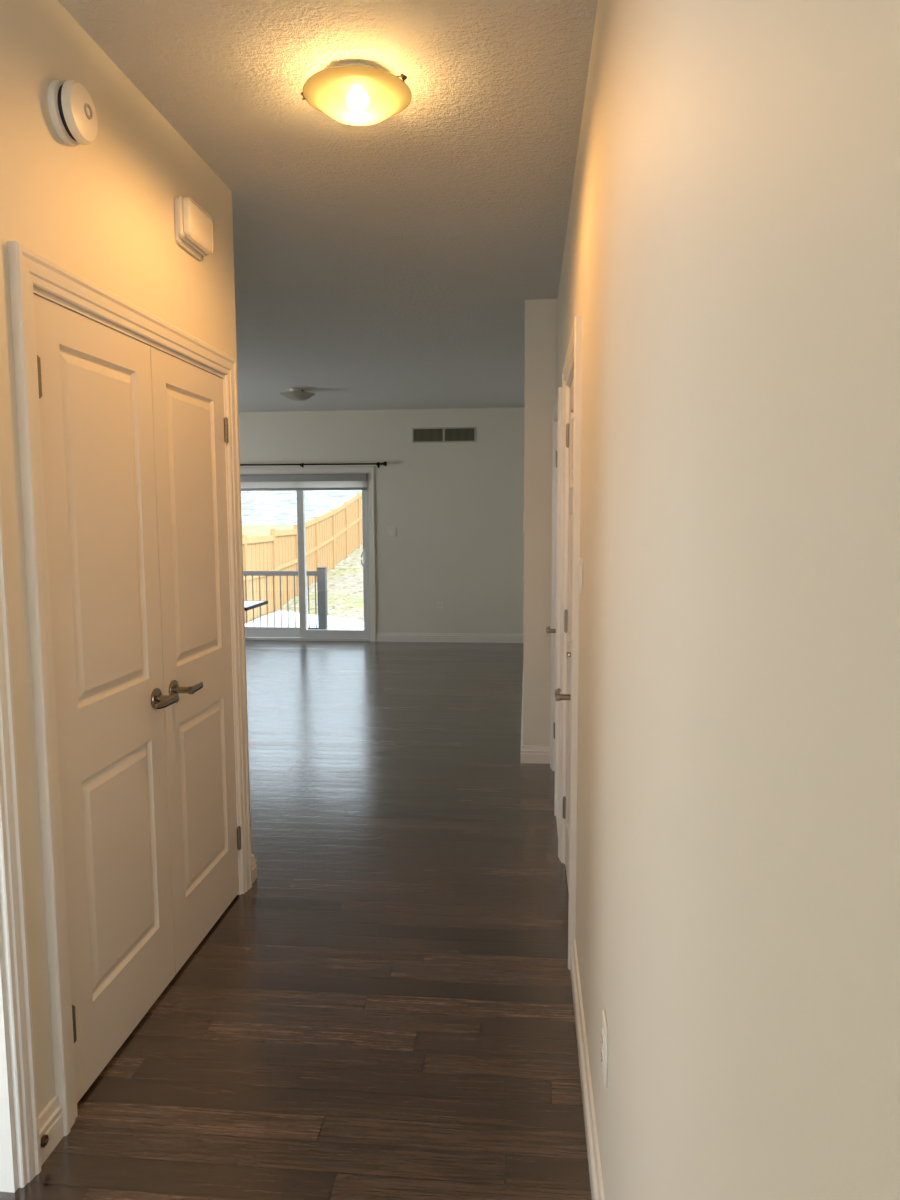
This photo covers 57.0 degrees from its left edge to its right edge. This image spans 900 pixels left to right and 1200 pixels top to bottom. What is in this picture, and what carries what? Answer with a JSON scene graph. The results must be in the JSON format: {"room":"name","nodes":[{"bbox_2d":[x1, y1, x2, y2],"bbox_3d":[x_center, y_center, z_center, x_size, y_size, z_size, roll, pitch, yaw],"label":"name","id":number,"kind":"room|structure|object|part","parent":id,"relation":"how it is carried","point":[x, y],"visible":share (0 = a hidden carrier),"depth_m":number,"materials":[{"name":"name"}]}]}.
{"room":"home hallway","nodes":[
{"label":"home hallway","id":0,"kind":"room"},
{"bbox_2d":[0,0,251,1115],"bbox_3d":[-3.282,0.037,1.086,4.462,2.747,4.932,0,6,5],"label":"wall","id":1,"kind":"structure","parent":0,"point":[102,210],"depth_m":2.04,"materials":[{"name":"paint"}]},
{"bbox_2d":[0,478,40,1192],"bbox_3d":[-1.069,0.333,1.323,0.143,2.089,1.011,0,6,5],"label":"door frame","id":2,"kind":"structure","parent":1,"relation":"attached to","point":[20,1159],"depth_m":1.83,"materials":[{"name":"white wood"}]},
{"bbox_2d":[41,1134,48,1146],"bbox_3d":[-0.947,1.267,1.941,0.010,0.026,0.026,0,6,5],"label":"door stop","id":3,"kind":"object","parent":1,"relation":"attached to","point":[45,1138],"visible":1,"depth_m":1.94,"materials":[{"name":"brown metal"}]},
{"bbox_2d":[38,1095,63,1165],"bbox_3d":[-0.957,1.263,1.970,0.016,0.107,0.105,0,6,5],"label":"baseboard","id":4,"kind":"structure","parent":1,"relation":"attached to","point":[50,1120],"depth_m":1.98,"materials":[{"name":"white wood"}]},
{"bbox_2d":[47,79,97,145],"bbox_3d":[-0.917,-1.193,2.029,0.062,0.142,0.142,0,6,5],"label":"smoke detector","id":5,"kind":"object","parent":1,"relation":"attached to","point":[71,108],"visible":1,"depth_m":1.99,"materials":[{"name":"beige plastic"}]},
{"bbox_2d":[34,294,178,1102],"bbox_3d":[-0.914,0.261,2.304,0.106,2.008,0.617,0,6,5],"label":"door","id":6,"kind":"structure","parent":1,"relation":"in","point":[95,384],"depth_m":2.26,"materials":[{"name":"white wood"}]},
{"bbox_3d":[-0.903,0.304,2.556,0.012,0.065,0.065,0,6,5],"label":"handle","id":7,"kind":"part","parent":6,"relation":"part of","materials":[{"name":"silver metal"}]},
{"bbox_3d":[-0.873,0.309,2.504,0.061,0.025,0.122,0,6,5],"label":"lever","id":8,"kind":"part","parent":6,"relation":"part of","materials":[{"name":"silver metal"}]},
{"bbox_2d":[7,241,251,1135],"bbox_3d":[-0.948,0.192,2.609,0.143,2.108,1.379,0,6,5],"label":"door frame","id":9,"kind":"structure","parent":1,"relation":"attached to","point":[31,273],"depth_m":1.99,"materials":[{"name":"white wood"}]},
{"bbox_2d":[174,196,212,259],"bbox_3d":[-0.852,-1.237,2.766,0.052,0.145,0.216,0,6,5],"label":"door chime","id":10,"kind":"object","parent":1,"relation":"attached to","point":[193,225],"visible":1,"depth_m":2.71,"materials":[{"name":"beige plastic"}]},
{"bbox_2d":[150,346,240,974],"bbox_3d":[-0.857,0.198,2.918,0.106,2.008,0.617,0,6,5],"label":"door","id":11,"kind":"structure","parent":1,"relation":"in","point":[190,427],"depth_m":2.87,"materials":[{"name":"white wood"}]},
{"bbox_3d":[-0.891,0.291,2.682,0.012,0.065,0.065,0,6,5],"label":"handle","id":12,"kind":"part","parent":11,"relation":"part of","materials":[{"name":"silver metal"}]},
{"bbox_3d":[-0.853,0.286,2.727,0.061,0.025,0.122,0,6,5],"label":"lever","id":13,"kind":"part","parent":11,"relation":"part of","materials":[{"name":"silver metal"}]},
{"bbox_2d":[251,854,256,883],"bbox_3d":[-3.041,1.103,3.636,4.478,0.107,0.082,0,6,5],"label":"baseboard","id":14,"kind":"structure","parent":1,"relation":"attached to","point":[253,860],"depth_m":3.44,"materials":[{"name":"white wood"}]},
{"bbox_2d":[0,640,591,1199],"bbox_3d":[-2.321,1.174,4.431,6.003,0.200,11.748,0,6,5],"label":"floor","id":15,"kind":"structure","parent":0,"point":[386,1010],"depth_m":2.68,"materials":[{"name":"brown wood"}]},
{"bbox_2d":[57,0,597,411],"bbox_3d":[-2.337,-1.782,4.116,6.763,0.250,12.478,0,6,5],"label":"ceiling","id":16,"kind":"structure","parent":0,"point":[392,263],"depth_m":2.98,"materials":[{"name":"white paint"}]},
{"bbox_2d":[280,388,315,400],"bbox_3d":[-1.487,-2.012,8.127,0.340,0.110,0.352,-3,6,-24],"label":"ceiling light","id":17,"kind":"object","parent":16,"relation":"attached to","point":[296,394],"visible":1,"depth_m":8.05,"materials":[{"name":"white"}]},
{"bbox_2d":[300,62,411,125],"bbox_3d":[-0.269,-1.433,2.372,0.321,0.110,0.318,0,6,5],"label":"ceiling light","id":18,"kind":"object","parent":16,"relation":"attached to","point":[350,93],"visible":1,"depth_m":2.30,"materials":[{"name":"white glass"}]},
{"bbox_2d":[238,407,524,633],"bbox_3d":[-1.728,-0.878,10.021,5.883,2.747,0.150,0,6,5],"label":"wall","id":19,"kind":"structure","parent":0,"point":[456,509],"depth_m":9.80,"materials":[{"name":"paint"}]},
{"bbox_2d":[240,474,366,490],"bbox_3d":[-1.859,-1.400,9.875,1.764,0.188,0.054,0,6,5],"label":"roller blind","id":20,"kind":"object","parent":19,"relation":"attached to","point":[296,482],"visible":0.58,"depth_m":9.85,"materials":[{"name":"grey fabric"}]},
{"bbox_2d":[240,473,369,640],"bbox_3d":[-1.853,-0.511,10.049,1.792,2.012,0.171,0,6,5],"label":"door","id":21,"kind":"structure","parent":19,"relation":"in","point":[302,633],"depth_m":10.04,"materials":[{"name":"white plastic"}]},
{"bbox_3d":[-2.226,-0.514,10.129,0.945,1.938,0.038,0,6,5],"label":"fixed panel","id":22,"kind":"part","parent":21,"relation":"part of","materials":[{"name":"clear glass"}]},
{"bbox_3d":[-1.414,-0.505,9.995,0.848,1.936,0.038,0,6,5],"label":"sliding panel","id":23,"kind":"part","parent":21,"relation":"part of","materials":[{"name":"clear glass"}]},
{"bbox_3d":[-1.039,-0.495,9.918,0.073,0.240,0.025,-5,8,-40],"label":"pull handle","id":24,"kind":"part","parent":21,"relation":"part of","materials":[{"name":"white"}]},
{"bbox_2d":[240,467,375,641],"bbox_3d":[-1.859,-0.541,9.980,1.940,2.086,0.023,0,6,5],"label":"door frame","id":25,"kind":"structure","parent":19,"relation":"attached to","point":[296,470],"depth_m":9.87,"materials":[{"name":"white wood"}]},
{"bbox_2d":[240,461,386,467],"bbox_3d":[-1.870,-1.598,9.828,2.282,0.074,0.112,0,6,5],"label":"curtain rod","id":26,"kind":"object","parent":19,"relation":"attached to","point":[378,464],"visible":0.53,"depth_m":9.76,"materials":[{"name":"black metal"}]},
{"bbox_3d":[-1.873,-1.602,9.799,2.140,0.024,0.019,0,6,5],"label":"rod","id":27,"kind":"part","parent":26,"relation":"part of","materials":[{"name":"black metal"}]},
{"bbox_2d":[387,527,395,535],"bbox_3d":[-0.696,-0.814,9.848,0.116,0.115,0.012,0,6,5],"label":"light switch","id":28,"kind":"object","parent":19,"relation":"attached to","point":[391,531],"visible":1,"depth_m":9.85,"materials":[{"name":"beige plastic"}]},
{"bbox_2d":[412,427,475,442],"bbox_3d":[-0.071,-1.928,9.677,0.750,0.174,0.010,0,6,5],"label":"air vent","id":29,"kind":"object","parent":19,"relation":"in","point":[435,434],"visible":1,"depth_m":9.68,"materials":[{"name":"grey metal"}]},
{"bbox_2d":[376,633,523,642],"bbox_3d":[-0.004,0.452,9.910,1.777,0.107,0.016,0,6,5],"label":"baseboard","id":30,"kind":"structure","parent":19,"relation":"attached to","point":[380,637],"depth_m":9.90,"materials":[{"name":"white wood"}]},
{"bbox_2d":[523,299,556,745],"bbox_3d":[0.817,-0.614,7.303,0.306,2.747,4.812,0,6,5],"label":"wall","id":31,"kind":"structure","parent":0,"point":[540,314],"depth_m":4.91,"materials":[{"name":"paint"}]},
{"bbox_2d":[520,690,549,763],"bbox_3d":[0.755,0.700,7.435,0.202,0.107,4.828,0,6,5],"label":"baseboard","id":32,"kind":"structure","parent":31,"relation":"attached to","point":[529,754],"depth_m":5.05,"materials":[{"name":"white wood"}]},
{"bbox_2d":[557,0,899,1199],"bbox_3d":[0.395,-0.034,1.608,0.160,2.747,6.666,0,6,5],"label":"wall","id":33,"kind":"structure","parent":0,"point":[730,268],"depth_m":0.64,"materials":[{"name":"paint"}]},
{"bbox_2d":[546,450,556,738],"bbox_3d":[0.571,0.033,4.476,0.111,2.008,0.646,0,6,5],"label":"door","id":34,"kind":"structure","parent":33,"relation":"in","point":[548,630],"depth_m":4.52,"materials":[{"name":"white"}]},
{"bbox_3d":[0.527,0.153,4.282,0.061,0.025,0.122,0,6,5],"label":"lever","id":35,"kind":"part","parent":34,"relation":"part of","materials":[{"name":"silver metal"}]},
{"bbox_2d":[550,387,561,815],"bbox_3d":[0.630,-0.005,4.461,0.143,2.112,0.819,0,6,5],"label":"door frame","id":36,"kind":"structure","parent":33,"relation":"attached to","point":[557,409],"depth_m":4.17,"materials":[{"name":"white wood"}]},
{"bbox_2d":[556,795,558,831],"bbox_3d":[0.518,1.058,3.918,0.016,0.107,0.491,0,6,5],"label":"baseboard","id":37,"kind":"structure","parent":33,"relation":"attached to","point":[557,801],"depth_m":4.09,"materials":[{"name":"white wood"}]},
{"bbox_2d":[555,376,573,893],"bbox_3d":[0.444,0.172,3.122,0.111,2.008,0.760,0,6,5],"label":"door","id":38,"kind":"structure","parent":33,"relation":"in","point":[569,427],"depth_m":3.35,"materials":[{"name":"white wood"}]},
{"bbox_3d":[0.395,0.327,2.873,0.061,0.025,0.122,0,6,5],"label":"lever","id":39,"kind":"part","parent":38,"relation":"part of","materials":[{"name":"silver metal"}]},
{"bbox_2d":[558,316,581,969],"bbox_3d":[0.502,0.133,3.106,0.143,2.112,0.934,0,6,5],"label":"door frame","id":40,"kind":"structure","parent":33,"relation":"attached to","point":[572,366],"depth_m":2.72,"materials":[{"name":"white wood"}]},
{"bbox_2d":[578,556,582,595],"bbox_3d":[0.390,-0.074,2.480,0.012,0.115,0.070,0,6,5],"label":"light switch","id":41,"kind":"object","parent":33,"relation":"attached to","point":[580,566],"visible":1,"depth_m":2.45,"materials":[{"name":"beige plastic"}]},
{"bbox_3d":[0.393,-0.074,2.479,0.006,0.115,0.070,0,6,5],"label":"plate","id":42,"kind":"part","parent":41,"relation":"part of","materials":[{"name":"beige plastic"}]},
{"bbox_2d":[570,939,604,1199],"bbox_3d":[0.205,1.396,0.599,0.016,0.107,4.343,0,6,5],"label":"baseboard","id":43,"kind":"structure","parent":33,"relation":"attached to","point":[596,1183],"depth_m":2.07,"materials":[{"name":"white wood"}]},
{"bbox_2d":[601,1009,607,1088],"bbox_3d":[0.312,0.908,1.679,0.009,0.125,0.074,0,6,5],"label":"electrical outlet","id":44,"kind":"object","parent":33,"relation":"attached to","point":[604,1049],"visible":1,"depth_m":1.65,"materials":[{"name":"beige plastic"}]},
{"bbox_2d":[601,1047,603,1067],"bbox_3d":[0.310,0.927,1.681,0.004,0.028,0.033,0,6,5],"label":"socket","id":45,"kind":"object","parent":44,"relation":"attached to","point":[602,1050],"depth_m":1.67,"materials":[{"name":"white plastic"}]},
{"bbox_2d":[602,1028,603,1049],"bbox_3d":[0.310,0.888,1.677,0.004,0.028,0.033,0,6,5],"label":"socket","id":46,"kind":"object","parent":44,"relation":"attached to","point":[602,1028],"depth_m":1.67,"materials":[{"name":"white plastic"}]},
{"label":"outside","id":47,"kind":"structure","parent":0,"visible":0},
{"bbox_2d":[242,524,292,536],"bbox_3d":[-17.592,-1.479,28.732,27.600,1.989,34.062,0,6,5],"label":"field","id":48,"kind":"structure","parent":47,"point":[249,530],"depth_m":35.22,"materials":[{"name":"yellow plant"}]},
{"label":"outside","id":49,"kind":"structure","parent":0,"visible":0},
{"bbox_2d":[241,490,361,524],"bbox_3d":[-14.714,-14.898,56.654,80.000,20.696,37.500,0,6,5],"label":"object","id":50,"kind":"structure","parent":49,"point":[257,507],"depth_m":41.69,"materials":[{"name":"white"}]},
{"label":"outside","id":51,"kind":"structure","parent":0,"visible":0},
{"bbox_2d":[249,544,363,621],"bbox_3d":[4.311,-1.463,26.672,16.400,2.069,34.062,0,6,5],"label":"ground","id":52,"kind":"structure","parent":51,"point":[345,599],"depth_m":21.79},
{"bbox_2d":[242,492,362,623],"bbox_3d":[-3.690,-1.932,24.330,0.100,4.287,22.000,0,6,5],"label":"fence","id":53,"kind":"object","parent":52,"relation":"on","point":[331,536],"visible":0.39,"depth_m":21.09,"materials":[{"name":"brown wood"}]},
{"bbox_3d":[-4.436,-0.318,16.538,0.022,1.777,1.886,0,6,5],"label":"board panel","id":54,"kind":"part","parent":53,"relation":"part of","materials":[{"name":"brown wood"}]},
{"bbox_3d":[-4.332,-0.237,17.546,0.100,2.283,0.100,0,6,5],"label":"post","id":55,"kind":"part","parent":53,"relation":"part of","materials":[{"name":"brown wood"}]},
{"bbox_3d":[-4.224,-1.354,18.432,0.036,0.140,1.900,0,6,5],"label":"rail","id":56,"kind":"part","parent":53,"relation":"part of","materials":[{"name":"brown wood"}]},
{"bbox_3d":[-4.249,-0.521,18.519,0.022,1.775,1.886,0,6,5],"label":"board panel","id":57,"kind":"part","parent":53,"relation":"part of","materials":[{"name":"brown wood"}]},
{"bbox_3d":[-4.221,-0.567,18.512,0.036,0.101,1.900,0,6,5],"label":"rail","id":58,"kind":"part","parent":53,"relation":"part of","materials":[{"name":"brown wood"}]},
{"bbox_3d":[-4.146,-0.487,19.522,0.100,2.386,0.100,0,6,5],"label":"post","id":59,"kind":"part","parent":53,"relation":"part of","materials":[{"name":"brown wood"}]},
{"bbox_3d":[-4.041,-1.663,20.377,0.036,0.140,1.850,0,6,5],"label":"rail","id":60,"kind":"part","parent":53,"relation":"part of","materials":[{"name":"brown wood"}]},
{"bbox_3d":[-4.065,-0.775,20.470,0.022,1.886,1.836,0,6,5],"label":"board panel","id":61,"kind":"part","parent":53,"relation":"part of","materials":[{"name":"brown wood"}]},
{"bbox_3d":[-4.037,-0.872,20.457,0.036,0.199,1.850,0,6,5],"label":"rail","id":62,"kind":"part","parent":53,"relation":"part of","materials":[{"name":"brown wood"}]},
{"bbox_3d":[-3.965,-0.824,21.440,0.100,2.245,0.100,0,6,5],"label":"post","id":63,"kind":"part","parent":53,"relation":"part of","materials":[{"name":"brown wood"}]},
{"bbox_3d":[-3.858,-2.042,22.315,0.036,0.330,1.900,0,6,5],"label":"rail","id":64,"kind":"part","parent":53,"relation":"part of","materials":[{"name":"brown wood"}]},
{"bbox_3d":[-3.882,-1.219,22.401,0.022,1.943,1.886,0,6,5],"label":"board panel","id":65,"kind":"part","parent":53,"relation":"part of","materials":[{"name":"brown wood"}]},
{"bbox_3d":[-3.854,-1.267,22.394,0.036,0.296,1.900,0,6,5],"label":"rail","id":66,"kind":"part","parent":53,"relation":"part of","materials":[{"name":"brown wood"}]},
{"bbox_3d":[-3.780,-1.232,23.400,0.100,2.231,0.100,0,6,5],"label":"post","id":67,"kind":"part","parent":53,"relation":"part of","materials":[{"name":"brown wood"}]},
{"bbox_3d":[-3.670,-2.455,24.300,0.036,0.349,1.950,0,6,5],"label":"rail","id":68,"kind":"part","parent":53,"relation":"part of","materials":[{"name":"brown wood"}]},
{"bbox_3d":[-3.695,-1.640,24.385,0.022,1.947,1.936,0,6,5],"label":"board panel","id":69,"kind":"part","parent":53,"relation":"part of","materials":[{"name":"brown wood"}]},
{"bbox_3d":[-3.666,-1.687,24.378,0.036,0.315,1.950,0,6,5],"label":"rail","id":70,"kind":"part","parent":53,"relation":"part of","materials":[{"name":"brown wood"}]},
{"bbox_3d":[-3.590,-1.665,25.407,0.100,2.217,0.100,0,6,5],"label":"post","id":71,"kind":"part","parent":53,"relation":"part of","materials":[{"name":"brown wood"}]},
{"bbox_3d":[-3.489,-2.891,26.207,0.036,0.386,1.750,0,6,5],"label":"rail","id":72,"kind":"part","parent":53,"relation":"part of","materials":[{"name":"brown wood"}]},
{"bbox_3d":[-3.514,-2.082,26.292,0.022,1.971,1.736,0,6,5],"label":"board panel","id":73,"kind":"part","parent":53,"relation":"part of","materials":[{"name":"brown wood"}]},
{"bbox_3d":[-3.486,-2.123,26.285,0.036,0.340,1.750,0,6,5],"label":"rail","id":74,"kind":"part","parent":53,"relation":"part of","materials":[{"name":"brown wood"}]},
{"bbox_3d":[-3.419,-2.103,27.214,0.100,2.232,0.100,0,6,5],"label":"post","id":75,"kind":"part","parent":53,"relation":"part of","materials":[{"name":"brown wood"}]},
{"bbox_3d":[-3.334,-2.568,28.194,0.022,2.066,1.936,0,6,5],"label":"board panel","id":76,"kind":"part","parent":53,"relation":"part of","materials":[{"name":"brown wood"}]},
{"bbox_3d":[-3.309,-3.386,28.108,0.036,0.463,1.950,0,6,5],"label":"rail","id":77,"kind":"part","parent":53,"relation":"part of","materials":[{"name":"brown wood"}]},
{"bbox_3d":[-3.305,-2.589,28.189,0.036,0.375,1.950,0,6,5],"label":"rail","id":78,"kind":"part","parent":53,"relation":"part of","materials":[{"name":"brown wood"}]},
{"bbox_3d":[-3.229,-2.596,29.216,0.100,2.337,0.100,0,6,5],"label":"post","id":79,"kind":"part","parent":53,"relation":"part of","materials":[{"name":"brown wood"}]},
{"bbox_3d":[-3.147,-3.035,30.173,0.022,2.121,1.886,0,6,5],"label":"board panel","id":80,"kind":"part","parent":53,"relation":"part of","materials":[{"name":"brown wood"}]},
{"bbox_2d":[245,611,363,629],"bbox_3d":[-1.583,0.543,16.681,5.504,0.057,5.440,0,6,5],"label":"snow","id":81,"kind":"object","parent":52,"relation":"on","point":[334,623],"visible":0.22,"depth_m":17.45,"materials":[{"name":"white snow"}]},
{"bbox_3d":[-2.511,0.864,11.848,5.200,0.360,2.932,0,6,5],"label":"deck","id":82,"kind":"object","parent":52,"relation":"on","visible":0},
{"bbox_2d":[244,601,267,610],"bbox_3d":[-3.204,0.416,10.864,1.430,0.737,0.850,0,6,5],"label":"patio table","id":83,"kind":"object","parent":82,"relation":"on","point":[248,605],"visible":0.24,"depth_m":10.82,"materials":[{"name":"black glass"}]},
{"bbox_2d":[243,567,327,629],"bbox_3d":[-3.337,0.030,12.937,2.885,1.088,0.140,0,6,5],"label":"deck railing","id":84,"kind":"object","parent":82,"relation":"on","point":[321,573],"visible":0.38,"depth_m":12.80,"materials":[{"name":"grey metal"}]},
{"bbox_3d":[-3.340,-0.417,12.892,2.623,0.071,0.070,0,6,5],"label":"rail","id":85,"kind":"part","parent":84,"relation":"part of","materials":[{"name":"grey metal"}]},
{"bbox_3d":[-1.970,0.036,12.809,0.140,1.088,0.140,0,6,5],"label":"post","id":86,"kind":"part","parent":84,"relation":"part of","materials":[{"name":"grey metal"}]}
]}

